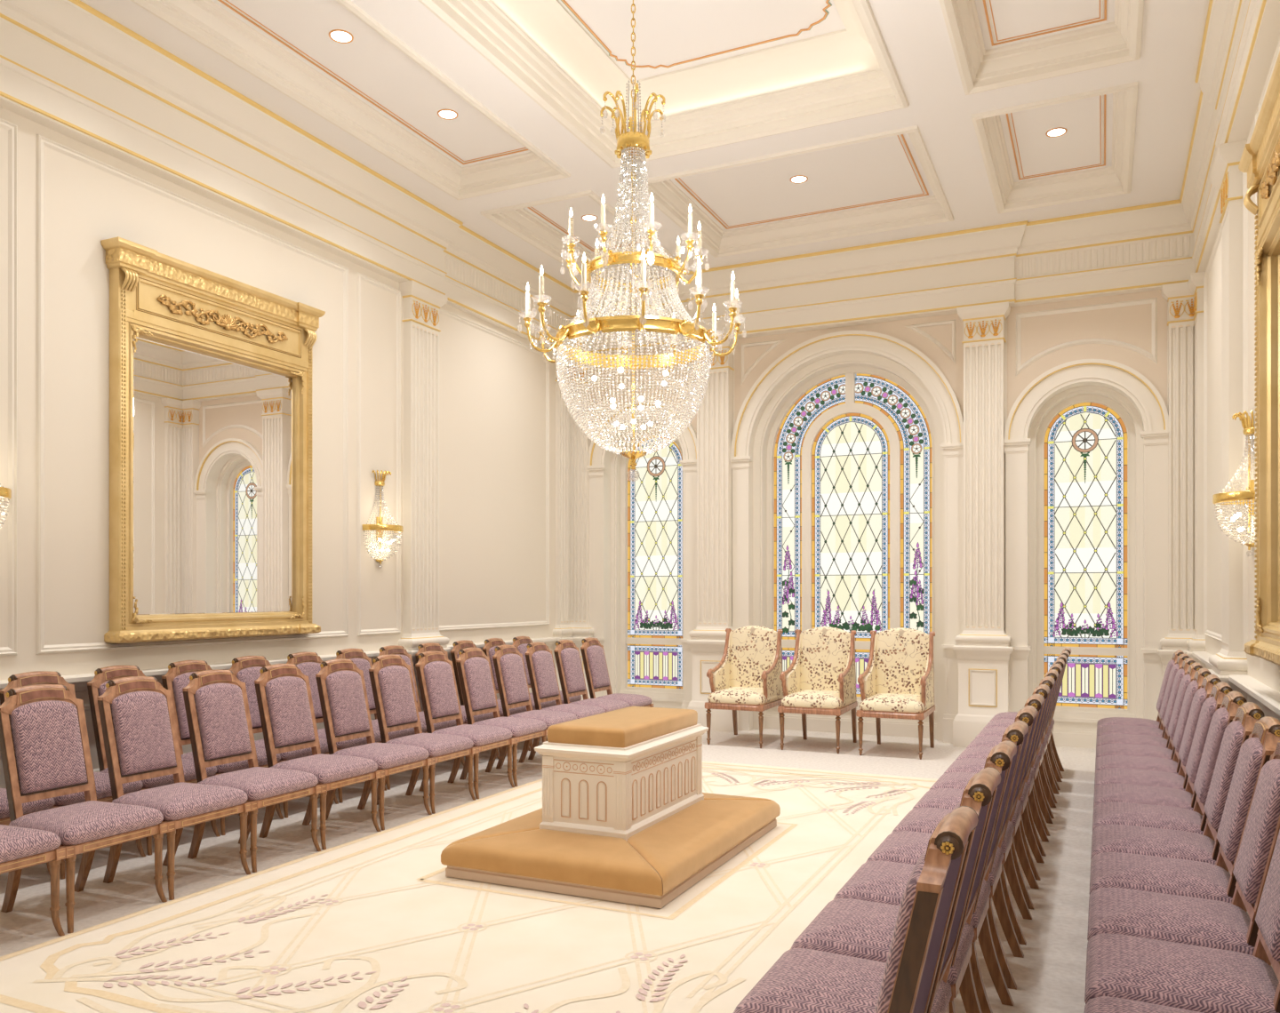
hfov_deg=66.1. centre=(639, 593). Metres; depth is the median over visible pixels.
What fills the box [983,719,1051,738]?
seat cushion
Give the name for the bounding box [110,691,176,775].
cushion
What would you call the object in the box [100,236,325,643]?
wall mirror
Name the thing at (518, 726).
seat cushion
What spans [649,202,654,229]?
candle
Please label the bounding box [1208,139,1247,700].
trim
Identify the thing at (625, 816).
altar
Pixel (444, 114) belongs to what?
recessed light
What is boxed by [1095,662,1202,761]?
chair
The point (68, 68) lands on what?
trim
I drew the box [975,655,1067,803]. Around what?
chair
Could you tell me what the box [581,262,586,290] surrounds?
candle
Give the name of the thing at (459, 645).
chair
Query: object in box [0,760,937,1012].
patterned carpet
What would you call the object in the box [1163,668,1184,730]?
cushion
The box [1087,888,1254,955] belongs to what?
seat cushion
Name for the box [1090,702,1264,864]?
chair
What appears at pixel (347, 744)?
seat cushion
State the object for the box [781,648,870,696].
window
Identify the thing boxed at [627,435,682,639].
window
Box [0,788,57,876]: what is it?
chair
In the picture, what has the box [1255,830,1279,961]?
cushion
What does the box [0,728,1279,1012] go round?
floor
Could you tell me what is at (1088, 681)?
window
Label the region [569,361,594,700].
trim
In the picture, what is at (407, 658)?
cushion
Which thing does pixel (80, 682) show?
trim
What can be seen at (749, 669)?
armchair
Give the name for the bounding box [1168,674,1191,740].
cushion
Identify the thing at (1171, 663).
cushion
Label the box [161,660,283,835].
chair
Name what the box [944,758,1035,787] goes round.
seat cushion
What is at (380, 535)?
basket
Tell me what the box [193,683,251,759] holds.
cushion
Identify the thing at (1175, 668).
cushion
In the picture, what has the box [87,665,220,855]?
chair
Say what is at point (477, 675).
cushion
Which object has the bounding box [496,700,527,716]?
seat cushion
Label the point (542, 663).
cushion
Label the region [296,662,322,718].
cushion
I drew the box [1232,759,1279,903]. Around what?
cushion
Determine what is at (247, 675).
cushion
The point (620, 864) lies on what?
cushion
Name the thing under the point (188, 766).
seat cushion
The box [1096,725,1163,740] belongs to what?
seat cushion
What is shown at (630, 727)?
cushion
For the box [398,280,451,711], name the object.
pilaster
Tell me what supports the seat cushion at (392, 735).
on the chair at (358, 657)
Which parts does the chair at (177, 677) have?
frame, crest rail, leg, seat frame, leg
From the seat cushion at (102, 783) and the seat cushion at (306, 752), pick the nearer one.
the seat cushion at (102, 783)
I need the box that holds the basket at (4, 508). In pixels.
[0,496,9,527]
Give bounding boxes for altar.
[440,706,780,908]
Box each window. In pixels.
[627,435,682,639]
[627,644,682,688]
[774,373,932,641]
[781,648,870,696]
[1044,402,1127,647]
[1044,654,1127,709]
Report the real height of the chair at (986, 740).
1.018 m
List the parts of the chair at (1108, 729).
frame, crest rail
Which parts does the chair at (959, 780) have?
rail, leg, leg, frame, panel, crest rail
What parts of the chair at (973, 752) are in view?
rail, leg, leg, frame, panel, crest rail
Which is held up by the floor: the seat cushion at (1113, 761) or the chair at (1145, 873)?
the chair at (1145, 873)
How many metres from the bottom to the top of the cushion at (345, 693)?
0.402 m
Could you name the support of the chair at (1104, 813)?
on the floor
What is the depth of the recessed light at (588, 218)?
9.42 m
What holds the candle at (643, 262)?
on the chandelier at (632, 145)
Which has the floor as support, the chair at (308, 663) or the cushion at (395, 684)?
the chair at (308, 663)
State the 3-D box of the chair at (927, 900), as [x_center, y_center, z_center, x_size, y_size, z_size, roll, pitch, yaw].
[0.370,0.941,2.050,0.614,1.018,0.502,0,0,25]
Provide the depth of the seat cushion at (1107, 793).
4.83 m
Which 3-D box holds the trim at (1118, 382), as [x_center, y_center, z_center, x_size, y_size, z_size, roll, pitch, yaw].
[4.157,-0.347,9.189,1.424,3.595,0.472,0,0,25]
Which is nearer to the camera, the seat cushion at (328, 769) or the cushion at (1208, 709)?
the cushion at (1208, 709)
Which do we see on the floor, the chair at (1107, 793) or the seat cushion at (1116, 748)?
the chair at (1107, 793)
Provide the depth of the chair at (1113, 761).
5.70 m
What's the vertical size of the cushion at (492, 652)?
0.402 m
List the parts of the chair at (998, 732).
leg, leg, frame, panel, crest rail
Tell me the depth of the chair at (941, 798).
4.72 m
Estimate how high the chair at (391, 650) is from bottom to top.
1.018 m
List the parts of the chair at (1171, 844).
frame, crest rail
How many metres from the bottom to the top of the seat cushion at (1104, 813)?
0.110 m
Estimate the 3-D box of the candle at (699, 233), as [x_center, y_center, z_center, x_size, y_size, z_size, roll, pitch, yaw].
[0.336,-1.983,5.563,0.025,0.146,0.025,0,0,25]
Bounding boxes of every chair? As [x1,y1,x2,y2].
[0,671,145,879]
[0,684,167,934]
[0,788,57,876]
[0,824,65,936]
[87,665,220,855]
[97,676,251,900]
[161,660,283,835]
[182,669,321,872]
[228,656,338,817]
[254,664,380,849]
[286,651,386,803]
[315,658,431,831]
[335,648,427,790]
[368,655,475,814]
[378,645,466,766]
[415,642,499,759]
[415,650,514,799]
[450,640,530,755]
[456,648,547,786]
[482,638,556,750]
[492,644,577,769]
[512,636,581,703]
[524,641,605,759]
[553,640,629,712]
[580,637,653,707]
[733,767,1001,1012]
[791,740,1017,1012]
[833,720,1028,1012]
[865,705,1037,990]
[874,806,978,1012]
[891,694,1044,945]
[912,684,1049,910]
[929,676,1055,880]
[944,669,1058,856]
[955,664,1062,836]
[965,658,1064,818]
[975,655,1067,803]
[983,650,1069,790]
[990,648,1071,778]
[1083,996,1203,1012]
[1084,830,1279,1012]
[1087,739,1279,955]
[1089,716,1279,903]
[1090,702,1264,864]
[1092,691,1247,834]
[1093,681,1232,810]
[1094,674,1221,791]
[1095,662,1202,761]
[1095,668,1211,774]
[1096,649,1183,729]
[1096,653,1189,740]
[1096,657,1195,749]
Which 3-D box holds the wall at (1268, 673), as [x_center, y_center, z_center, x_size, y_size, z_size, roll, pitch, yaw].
[2.620,-1.250,3.381,0.300,5.400,11.550,0,0,25]
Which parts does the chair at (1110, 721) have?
frame, crest rail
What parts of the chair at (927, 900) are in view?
frame, panel, crest rail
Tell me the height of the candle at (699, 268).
0.146 m
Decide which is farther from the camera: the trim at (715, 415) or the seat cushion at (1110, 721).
the trim at (715, 415)
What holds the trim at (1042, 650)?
attached to the wall at (1005, 321)
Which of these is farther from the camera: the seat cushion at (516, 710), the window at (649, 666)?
the window at (649, 666)
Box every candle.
[525,291,529,317]
[539,274,543,302]
[568,216,573,243]
[568,234,571,259]
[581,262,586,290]
[594,247,599,271]
[600,203,605,231]
[640,258,646,287]
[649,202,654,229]
[676,244,679,264]
[688,213,692,239]
[696,230,701,255]
[696,265,701,294]
[712,312,716,336]
[730,280,735,307]
[734,297,738,323]
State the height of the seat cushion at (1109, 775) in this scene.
0.110 m
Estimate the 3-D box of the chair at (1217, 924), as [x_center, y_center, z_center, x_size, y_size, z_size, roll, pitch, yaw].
[1.729,0.941,3.082,0.614,1.018,0.502,0,0,25]
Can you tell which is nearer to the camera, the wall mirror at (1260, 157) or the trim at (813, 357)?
the wall mirror at (1260, 157)
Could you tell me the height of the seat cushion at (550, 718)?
0.110 m
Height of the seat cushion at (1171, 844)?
0.110 m
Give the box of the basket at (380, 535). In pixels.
[363,530,401,560]
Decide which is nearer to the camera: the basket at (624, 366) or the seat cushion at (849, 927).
the seat cushion at (849, 927)
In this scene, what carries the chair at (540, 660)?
on the floor
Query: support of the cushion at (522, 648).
on the chair at (520, 643)
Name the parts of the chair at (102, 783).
crest rail, frame, leg, seat frame, leg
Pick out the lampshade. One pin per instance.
(1220, 504)
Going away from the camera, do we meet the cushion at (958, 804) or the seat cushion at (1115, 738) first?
the cushion at (958, 804)
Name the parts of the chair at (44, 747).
leg, crest rail, frame, leg, leg, seat frame, leg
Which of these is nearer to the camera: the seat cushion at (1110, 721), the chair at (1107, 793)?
the chair at (1107, 793)
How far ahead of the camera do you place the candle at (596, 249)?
5.82 m
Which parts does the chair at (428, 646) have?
frame, crest rail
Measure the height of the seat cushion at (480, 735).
0.110 m
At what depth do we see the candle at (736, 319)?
5.57 m
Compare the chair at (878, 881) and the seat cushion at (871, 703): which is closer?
the chair at (878, 881)
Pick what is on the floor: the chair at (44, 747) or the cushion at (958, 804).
the chair at (44, 747)
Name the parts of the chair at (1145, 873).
frame, crest rail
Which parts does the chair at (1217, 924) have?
frame, crest rail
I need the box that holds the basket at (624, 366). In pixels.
[555,330,711,455]
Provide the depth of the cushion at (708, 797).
6.01 m
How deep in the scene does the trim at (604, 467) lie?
11.15 m
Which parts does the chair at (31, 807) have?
seat frame, leg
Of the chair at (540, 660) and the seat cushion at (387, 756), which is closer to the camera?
the seat cushion at (387, 756)
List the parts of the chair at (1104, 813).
frame, crest rail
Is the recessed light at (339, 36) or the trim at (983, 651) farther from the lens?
the trim at (983, 651)
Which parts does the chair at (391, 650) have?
crest rail, frame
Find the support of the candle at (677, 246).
on the chandelier at (632, 145)
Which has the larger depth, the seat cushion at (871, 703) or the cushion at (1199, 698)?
the seat cushion at (871, 703)
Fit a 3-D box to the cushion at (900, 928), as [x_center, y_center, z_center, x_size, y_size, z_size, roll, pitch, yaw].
[0.549,0.708,1.966,0.146,0.402,0.306,0,0,25]
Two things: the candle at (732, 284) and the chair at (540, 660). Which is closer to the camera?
the candle at (732, 284)
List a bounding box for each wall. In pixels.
[0,106,555,788]
[733,302,1167,631]
[1204,38,1279,721]
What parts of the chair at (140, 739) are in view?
leg, crest rail, frame, leg, leg, seat frame, leg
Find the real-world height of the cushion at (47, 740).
0.402 m
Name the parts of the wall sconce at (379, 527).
stem, crown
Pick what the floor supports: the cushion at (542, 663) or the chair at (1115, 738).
the chair at (1115, 738)
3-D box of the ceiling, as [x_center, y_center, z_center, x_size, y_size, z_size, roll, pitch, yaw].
[-0.323,-3.620,4.922,6.540,0.460,11.430,0,0,25]
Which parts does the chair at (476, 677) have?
leg, crest rail, frame, leg, leg, seat frame, leg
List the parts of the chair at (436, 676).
leg, crest rail, frame, leg, leg, seat frame, leg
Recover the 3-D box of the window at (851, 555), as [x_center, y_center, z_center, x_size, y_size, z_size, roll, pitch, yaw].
[2.206,-0.899,10.292,1.700,2.818,0.009,0,0,25]
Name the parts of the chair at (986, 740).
rail, leg, leg, frame, panel, crest rail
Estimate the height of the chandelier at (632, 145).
3.219 m
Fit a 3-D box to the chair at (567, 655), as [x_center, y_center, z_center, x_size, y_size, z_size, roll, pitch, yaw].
[-0.455,0.941,9.099,0.614,1.018,0.502,0,0,25]
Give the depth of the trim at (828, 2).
6.85 m
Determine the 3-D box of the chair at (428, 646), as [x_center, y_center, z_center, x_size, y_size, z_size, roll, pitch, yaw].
[-1.597,0.941,8.523,0.614,1.018,0.502,0,0,25]
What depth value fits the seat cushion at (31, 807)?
4.85 m
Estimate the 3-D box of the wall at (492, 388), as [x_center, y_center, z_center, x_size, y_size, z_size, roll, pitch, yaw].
[-3.386,-1.250,6.210,0.300,5.400,11.550,0,0,25]
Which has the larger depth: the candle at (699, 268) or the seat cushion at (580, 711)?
the seat cushion at (580, 711)
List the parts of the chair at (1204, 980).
frame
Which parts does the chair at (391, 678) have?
leg, crest rail, frame, leg, leg, seat frame, leg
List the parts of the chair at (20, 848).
seat frame, leg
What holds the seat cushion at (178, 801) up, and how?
on the chair at (140, 739)
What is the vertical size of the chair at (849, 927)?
1.018 m
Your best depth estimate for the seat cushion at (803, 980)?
2.47 m
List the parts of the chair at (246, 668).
frame, crest rail, leg, leg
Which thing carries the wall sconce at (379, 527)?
attached to the wall at (492, 388)
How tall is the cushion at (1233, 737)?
0.402 m
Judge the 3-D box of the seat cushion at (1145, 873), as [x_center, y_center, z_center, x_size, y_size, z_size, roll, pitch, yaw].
[1.890,1.029,3.563,0.472,0.110,0.489,0,0,25]
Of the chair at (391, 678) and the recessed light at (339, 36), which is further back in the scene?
the chair at (391, 678)
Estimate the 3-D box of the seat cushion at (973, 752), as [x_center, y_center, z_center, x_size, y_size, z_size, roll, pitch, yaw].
[2.250,1.029,6.179,0.472,0.110,0.489,0,0,25]
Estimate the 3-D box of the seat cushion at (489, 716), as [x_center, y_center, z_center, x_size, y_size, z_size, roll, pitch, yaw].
[-1.544,1.029,8.498,0.472,0.110,0.489,0,0,25]
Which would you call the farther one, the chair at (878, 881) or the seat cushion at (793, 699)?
the seat cushion at (793, 699)
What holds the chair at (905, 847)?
on the floor
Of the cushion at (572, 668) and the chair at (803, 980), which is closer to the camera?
the chair at (803, 980)
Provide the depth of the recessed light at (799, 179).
8.53 m
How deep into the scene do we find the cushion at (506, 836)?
5.07 m
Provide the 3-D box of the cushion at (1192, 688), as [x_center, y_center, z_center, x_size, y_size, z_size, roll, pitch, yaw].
[3.197,0.708,5.733,0.146,0.402,0.306,0,0,25]
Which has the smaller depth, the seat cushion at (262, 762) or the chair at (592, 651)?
the seat cushion at (262, 762)
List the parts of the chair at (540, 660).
leg, crest rail, frame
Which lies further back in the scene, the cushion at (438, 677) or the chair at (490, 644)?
the chair at (490, 644)
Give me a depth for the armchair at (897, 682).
9.11 m
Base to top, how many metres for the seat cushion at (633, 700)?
0.110 m
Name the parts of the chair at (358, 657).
crest rail, frame, leg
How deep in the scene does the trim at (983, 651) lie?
9.29 m
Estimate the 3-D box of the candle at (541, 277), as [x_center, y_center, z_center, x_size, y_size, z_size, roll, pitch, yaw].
[-0.519,-1.608,5.186,0.025,0.146,0.025,0,0,25]
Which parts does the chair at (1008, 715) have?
leg, leg, frame, panel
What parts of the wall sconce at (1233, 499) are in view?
crown, stem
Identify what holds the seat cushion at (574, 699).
on the chair at (520, 643)
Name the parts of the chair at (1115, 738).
frame, crest rail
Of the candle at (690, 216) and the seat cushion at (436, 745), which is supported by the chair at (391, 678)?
the seat cushion at (436, 745)
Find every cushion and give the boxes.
[0,788,54,818]
[0,824,61,863]
[8,800,163,846]
[9,700,87,793]
[52,772,143,806]
[97,679,114,695]
[100,759,216,788]
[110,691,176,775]
[112,782,247,821]
[171,672,196,738]
[181,747,280,773]
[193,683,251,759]
[197,767,318,800]
[235,666,261,727]
[254,737,328,760]
[264,676,315,746]
[270,753,377,783]
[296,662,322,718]
[317,728,381,749]
[325,671,369,735]
[332,743,429,769]
[349,658,375,709]
[371,719,426,739]
[377,665,417,726]
[385,733,473,757]
[400,655,417,702]
[418,712,464,731]
[423,661,459,718]
[432,724,512,746]
[440,829,662,896]
[441,808,542,852]
[460,705,493,723]
[464,656,496,710]
[472,716,546,736]
[488,646,498,688]
[496,695,556,710]
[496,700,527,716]
[499,654,529,703]
[508,710,577,728]
[517,643,530,684]
[529,690,581,703]
[531,650,559,697]
[540,704,605,719]
[547,706,697,748]
[560,648,585,692]
[569,698,629,712]
[586,645,610,687]
[595,693,652,706]
[626,800,780,895]
[701,792,774,801]
[707,687,779,704]
[733,948,951,1012]
[781,689,853,709]
[791,898,974,984]
[833,860,991,928]
[859,693,932,713]
[865,831,1003,886]
[874,849,927,1012]
[891,808,1014,853]
[912,788,1022,827]
[929,771,1029,806]
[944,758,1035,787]
[952,800,960,811]
[955,746,1039,773]
[965,736,1044,759]
[975,727,1047,748]
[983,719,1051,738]
[990,712,1054,729]
[1084,933,1278,1012]
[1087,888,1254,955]
[1089,852,1232,903]
[1090,824,1215,864]
[1092,801,1203,834]
[1093,784,1193,810]
[1094,768,1184,791]
[1095,743,1172,761]
[1095,754,1178,774]
[1096,717,1159,729]
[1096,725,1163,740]
[1096,733,1167,749]
[1156,659,1175,713]
[1160,664,1179,720]
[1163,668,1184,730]
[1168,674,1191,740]
[1172,680,1198,752]
[1178,688,1206,767]
[1185,696,1215,783]
[1193,707,1228,804]
[1203,720,1243,829]
[1216,737,1263,861]
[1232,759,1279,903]
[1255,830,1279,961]
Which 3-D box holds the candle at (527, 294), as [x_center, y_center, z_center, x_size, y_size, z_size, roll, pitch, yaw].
[-0.625,-1.608,5.473,0.025,0.146,0.025,0,0,25]
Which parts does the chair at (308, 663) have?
frame, crest rail, leg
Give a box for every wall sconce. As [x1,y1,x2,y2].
[0,487,11,527]
[362,470,403,564]
[1212,409,1255,550]
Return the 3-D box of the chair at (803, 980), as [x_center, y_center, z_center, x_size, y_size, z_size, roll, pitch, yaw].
[0.585,0.941,2.506,0.614,1.018,0.502,0,0,25]
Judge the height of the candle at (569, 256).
0.146 m
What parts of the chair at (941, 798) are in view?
rail, leg, leg, frame, panel, crest rail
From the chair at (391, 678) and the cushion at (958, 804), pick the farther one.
the chair at (391, 678)
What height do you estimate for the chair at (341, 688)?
1.018 m
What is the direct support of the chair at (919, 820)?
on the floor
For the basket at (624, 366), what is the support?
on the chandelier at (632, 145)
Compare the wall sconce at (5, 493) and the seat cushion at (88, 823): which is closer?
the seat cushion at (88, 823)
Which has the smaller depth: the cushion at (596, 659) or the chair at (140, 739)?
the chair at (140, 739)
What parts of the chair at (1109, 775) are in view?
frame, crest rail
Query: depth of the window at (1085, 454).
9.34 m
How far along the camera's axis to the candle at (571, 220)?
5.36 m
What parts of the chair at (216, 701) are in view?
leg, crest rail, frame, leg, leg, seat frame, leg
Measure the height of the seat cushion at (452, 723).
0.110 m
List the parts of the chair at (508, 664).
leg, crest rail, frame, leg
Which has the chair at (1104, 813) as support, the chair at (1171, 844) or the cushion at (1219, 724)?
the cushion at (1219, 724)
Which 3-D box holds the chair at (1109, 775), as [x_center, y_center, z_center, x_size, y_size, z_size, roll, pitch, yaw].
[2.803,0.941,5.361,0.614,1.018,0.502,0,0,25]
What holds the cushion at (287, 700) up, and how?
on the chair at (283, 692)
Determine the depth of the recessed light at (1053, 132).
7.66 m
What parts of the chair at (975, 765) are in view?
rail, leg, leg, frame, panel, crest rail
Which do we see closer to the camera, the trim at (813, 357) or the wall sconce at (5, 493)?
the wall sconce at (5, 493)
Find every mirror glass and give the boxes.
[133,334,294,615]
[1274,247,1279,623]
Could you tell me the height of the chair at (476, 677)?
1.018 m
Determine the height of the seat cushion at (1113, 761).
0.110 m
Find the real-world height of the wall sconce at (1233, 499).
0.825 m
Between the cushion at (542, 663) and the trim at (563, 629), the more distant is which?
the trim at (563, 629)
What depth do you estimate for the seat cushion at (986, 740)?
6.56 m
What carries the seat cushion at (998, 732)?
on the chair at (998, 732)
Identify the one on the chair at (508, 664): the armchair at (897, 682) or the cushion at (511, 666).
the cushion at (511, 666)
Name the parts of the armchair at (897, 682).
leg, arm frame, panel, leg, seat frame, backrest, leg, panel, arm frame, leg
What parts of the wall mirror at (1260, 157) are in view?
bead trim, cornice, sill, frame, frieze panel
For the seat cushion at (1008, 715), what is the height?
0.110 m
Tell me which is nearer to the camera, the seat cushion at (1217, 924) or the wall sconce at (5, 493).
the seat cushion at (1217, 924)
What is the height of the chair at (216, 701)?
1.018 m
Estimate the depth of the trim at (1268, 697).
5.86 m
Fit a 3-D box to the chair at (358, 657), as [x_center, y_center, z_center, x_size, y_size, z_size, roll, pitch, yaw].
[-2.026,0.941,7.611,0.614,1.018,0.502,0,0,25]
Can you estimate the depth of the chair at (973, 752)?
6.11 m
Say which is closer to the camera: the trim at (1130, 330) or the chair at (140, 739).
the chair at (140, 739)
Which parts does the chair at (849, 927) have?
seat frame, leg, rail, leg, frame, panel, crest rail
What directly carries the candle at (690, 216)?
on the chandelier at (632, 145)
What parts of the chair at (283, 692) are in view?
leg, crest rail, frame, leg, leg, seat frame, leg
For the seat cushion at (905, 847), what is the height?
0.110 m
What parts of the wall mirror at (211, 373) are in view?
bead trim, sill, cornice, frieze panel, bead trim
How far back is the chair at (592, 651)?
9.52 m
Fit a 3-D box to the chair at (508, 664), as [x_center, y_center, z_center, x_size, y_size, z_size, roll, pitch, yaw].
[-0.884,0.941,8.187,0.614,1.018,0.502,0,0,25]
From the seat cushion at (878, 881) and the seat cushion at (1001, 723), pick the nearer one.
the seat cushion at (878, 881)
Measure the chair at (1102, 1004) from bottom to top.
1.018 m
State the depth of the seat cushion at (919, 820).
4.28 m
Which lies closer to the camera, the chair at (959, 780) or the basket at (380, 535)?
the chair at (959, 780)
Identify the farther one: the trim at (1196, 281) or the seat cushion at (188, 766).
the trim at (1196, 281)
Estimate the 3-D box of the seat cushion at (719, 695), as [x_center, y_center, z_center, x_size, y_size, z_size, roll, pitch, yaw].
[1.017,0.987,9.575,0.556,0.126,0.612,0,0,25]
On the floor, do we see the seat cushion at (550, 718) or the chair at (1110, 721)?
the chair at (1110, 721)
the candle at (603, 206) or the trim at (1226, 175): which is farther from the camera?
the trim at (1226, 175)
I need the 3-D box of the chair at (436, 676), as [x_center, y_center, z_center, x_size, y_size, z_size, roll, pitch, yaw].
[-1.314,0.941,7.276,0.614,1.018,0.502,0,0,25]
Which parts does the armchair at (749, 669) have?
leg, arm frame, panel, leg, seat frame, backrest, leg, arm frame, panel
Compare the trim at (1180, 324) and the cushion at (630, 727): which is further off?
the trim at (1180, 324)
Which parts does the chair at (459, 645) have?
frame, crest rail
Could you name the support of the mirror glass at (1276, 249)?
attached to the wall mirror at (1260, 157)
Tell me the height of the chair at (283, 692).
1.018 m
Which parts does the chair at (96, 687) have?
frame, crest rail, leg, seat frame, leg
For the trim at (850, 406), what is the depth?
10.30 m
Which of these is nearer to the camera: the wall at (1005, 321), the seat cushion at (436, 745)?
the seat cushion at (436, 745)
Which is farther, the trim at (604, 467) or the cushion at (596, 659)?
the trim at (604, 467)
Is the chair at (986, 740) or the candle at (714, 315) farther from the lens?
the chair at (986, 740)
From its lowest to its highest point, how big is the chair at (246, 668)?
1.018 m
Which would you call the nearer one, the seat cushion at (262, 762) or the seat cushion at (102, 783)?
the seat cushion at (102, 783)
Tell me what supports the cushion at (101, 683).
on the chair at (96, 687)
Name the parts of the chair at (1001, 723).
leg, leg, frame, panel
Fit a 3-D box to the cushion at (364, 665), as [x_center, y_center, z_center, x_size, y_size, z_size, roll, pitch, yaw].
[-2.206,0.708,7.696,0.146,0.402,0.306,0,0,25]
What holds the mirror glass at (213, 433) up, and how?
attached to the wall mirror at (211, 373)
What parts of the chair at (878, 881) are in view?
seat frame, leg, rail, leg, frame, panel, crest rail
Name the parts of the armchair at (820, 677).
leg, arm frame, panel, leg, seat frame, backrest, leg, panel, arm frame, leg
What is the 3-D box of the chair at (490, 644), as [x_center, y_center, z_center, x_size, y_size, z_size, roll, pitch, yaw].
[-1.167,0.941,9.435,0.614,1.018,0.502,0,0,25]
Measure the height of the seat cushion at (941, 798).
0.110 m
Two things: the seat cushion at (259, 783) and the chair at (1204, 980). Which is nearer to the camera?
the chair at (1204, 980)
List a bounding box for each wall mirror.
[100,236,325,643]
[1238,51,1279,665]
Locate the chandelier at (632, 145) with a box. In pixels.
[523,0,741,470]
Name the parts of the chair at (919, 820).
rail, leg, leg, frame, panel, crest rail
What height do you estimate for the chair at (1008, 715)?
1.018 m
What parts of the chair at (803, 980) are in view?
rail, frame, panel, crest rail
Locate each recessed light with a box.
[328,29,353,43]
[437,109,458,119]
[581,215,597,221]
[790,175,807,183]
[1045,127,1067,137]
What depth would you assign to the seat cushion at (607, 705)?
8.96 m
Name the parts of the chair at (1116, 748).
frame, crest rail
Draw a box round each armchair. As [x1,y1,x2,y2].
[704,625,784,748]
[777,626,857,753]
[856,627,935,759]
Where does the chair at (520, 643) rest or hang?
on the floor
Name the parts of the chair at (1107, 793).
frame, crest rail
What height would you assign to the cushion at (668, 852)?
0.147 m
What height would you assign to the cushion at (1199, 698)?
0.402 m
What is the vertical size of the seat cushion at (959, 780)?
0.110 m
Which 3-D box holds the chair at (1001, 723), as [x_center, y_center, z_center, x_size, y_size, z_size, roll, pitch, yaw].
[2.947,0.941,7.522,0.614,1.018,0.502,0,0,25]
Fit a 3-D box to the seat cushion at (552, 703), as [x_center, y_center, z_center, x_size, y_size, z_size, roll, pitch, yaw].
[-1.114,1.029,9.410,0.472,0.110,0.489,0,0,25]
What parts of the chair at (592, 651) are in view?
crest rail, frame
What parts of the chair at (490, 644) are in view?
frame, crest rail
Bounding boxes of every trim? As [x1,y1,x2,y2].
[0,0,1279,354]
[0,118,560,772]
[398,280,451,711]
[552,350,573,690]
[560,0,831,68]
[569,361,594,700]
[584,400,696,709]
[591,289,1167,433]
[620,428,682,693]
[686,334,738,732]
[730,330,963,743]
[766,366,936,705]
[952,301,1014,747]
[1003,359,1173,748]
[1036,394,1135,714]
[1157,281,1194,679]
[1185,272,1205,668]
[1192,39,1279,715]
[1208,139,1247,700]
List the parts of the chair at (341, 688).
leg, crest rail, frame, leg, leg, seat frame, leg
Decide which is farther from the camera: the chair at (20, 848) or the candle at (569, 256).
the candle at (569, 256)
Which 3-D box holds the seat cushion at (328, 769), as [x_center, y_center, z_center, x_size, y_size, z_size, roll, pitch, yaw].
[-1.905,1.029,5.883,0.472,0.110,0.489,0,0,25]
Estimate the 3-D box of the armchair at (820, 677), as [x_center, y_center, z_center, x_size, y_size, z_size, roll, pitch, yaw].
[1.708,0.885,9.332,0.599,1.130,0.779,0,0,25]
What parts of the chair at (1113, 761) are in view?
frame, crest rail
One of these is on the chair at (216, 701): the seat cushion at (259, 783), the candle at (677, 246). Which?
the seat cushion at (259, 783)
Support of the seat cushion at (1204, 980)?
on the chair at (1204, 980)
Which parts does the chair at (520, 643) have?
frame, crest rail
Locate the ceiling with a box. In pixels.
[80,0,1209,289]
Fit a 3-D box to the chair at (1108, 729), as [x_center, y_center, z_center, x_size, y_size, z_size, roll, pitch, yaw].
[3.662,0.941,7.185,0.614,1.018,0.502,0,0,25]
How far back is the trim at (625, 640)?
11.36 m
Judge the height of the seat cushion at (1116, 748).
0.110 m
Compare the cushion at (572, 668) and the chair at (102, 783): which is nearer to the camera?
the chair at (102, 783)
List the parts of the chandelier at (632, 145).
candle arm, candle arm, candle arm, candle arm, candle arm, candle arm, candle arm, candle arm, crown arm, crown arm, crown arm, crown arm, candle arm, crown arm, chain, central rod, crown arm, candle arm, flame bulb, crown arm, crown arm, candle arm, crown arm, crown arm, candle arm, candle arm, candle arm, candle arm, candle arm, candle arm, candle arm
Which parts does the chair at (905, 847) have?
rail, leg, leg, frame, panel, crest rail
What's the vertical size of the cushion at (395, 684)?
0.402 m
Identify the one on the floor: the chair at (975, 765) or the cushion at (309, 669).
the chair at (975, 765)
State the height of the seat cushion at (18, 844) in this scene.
0.110 m
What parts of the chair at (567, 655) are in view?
crest rail, frame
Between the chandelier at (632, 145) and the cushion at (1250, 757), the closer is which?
the cushion at (1250, 757)

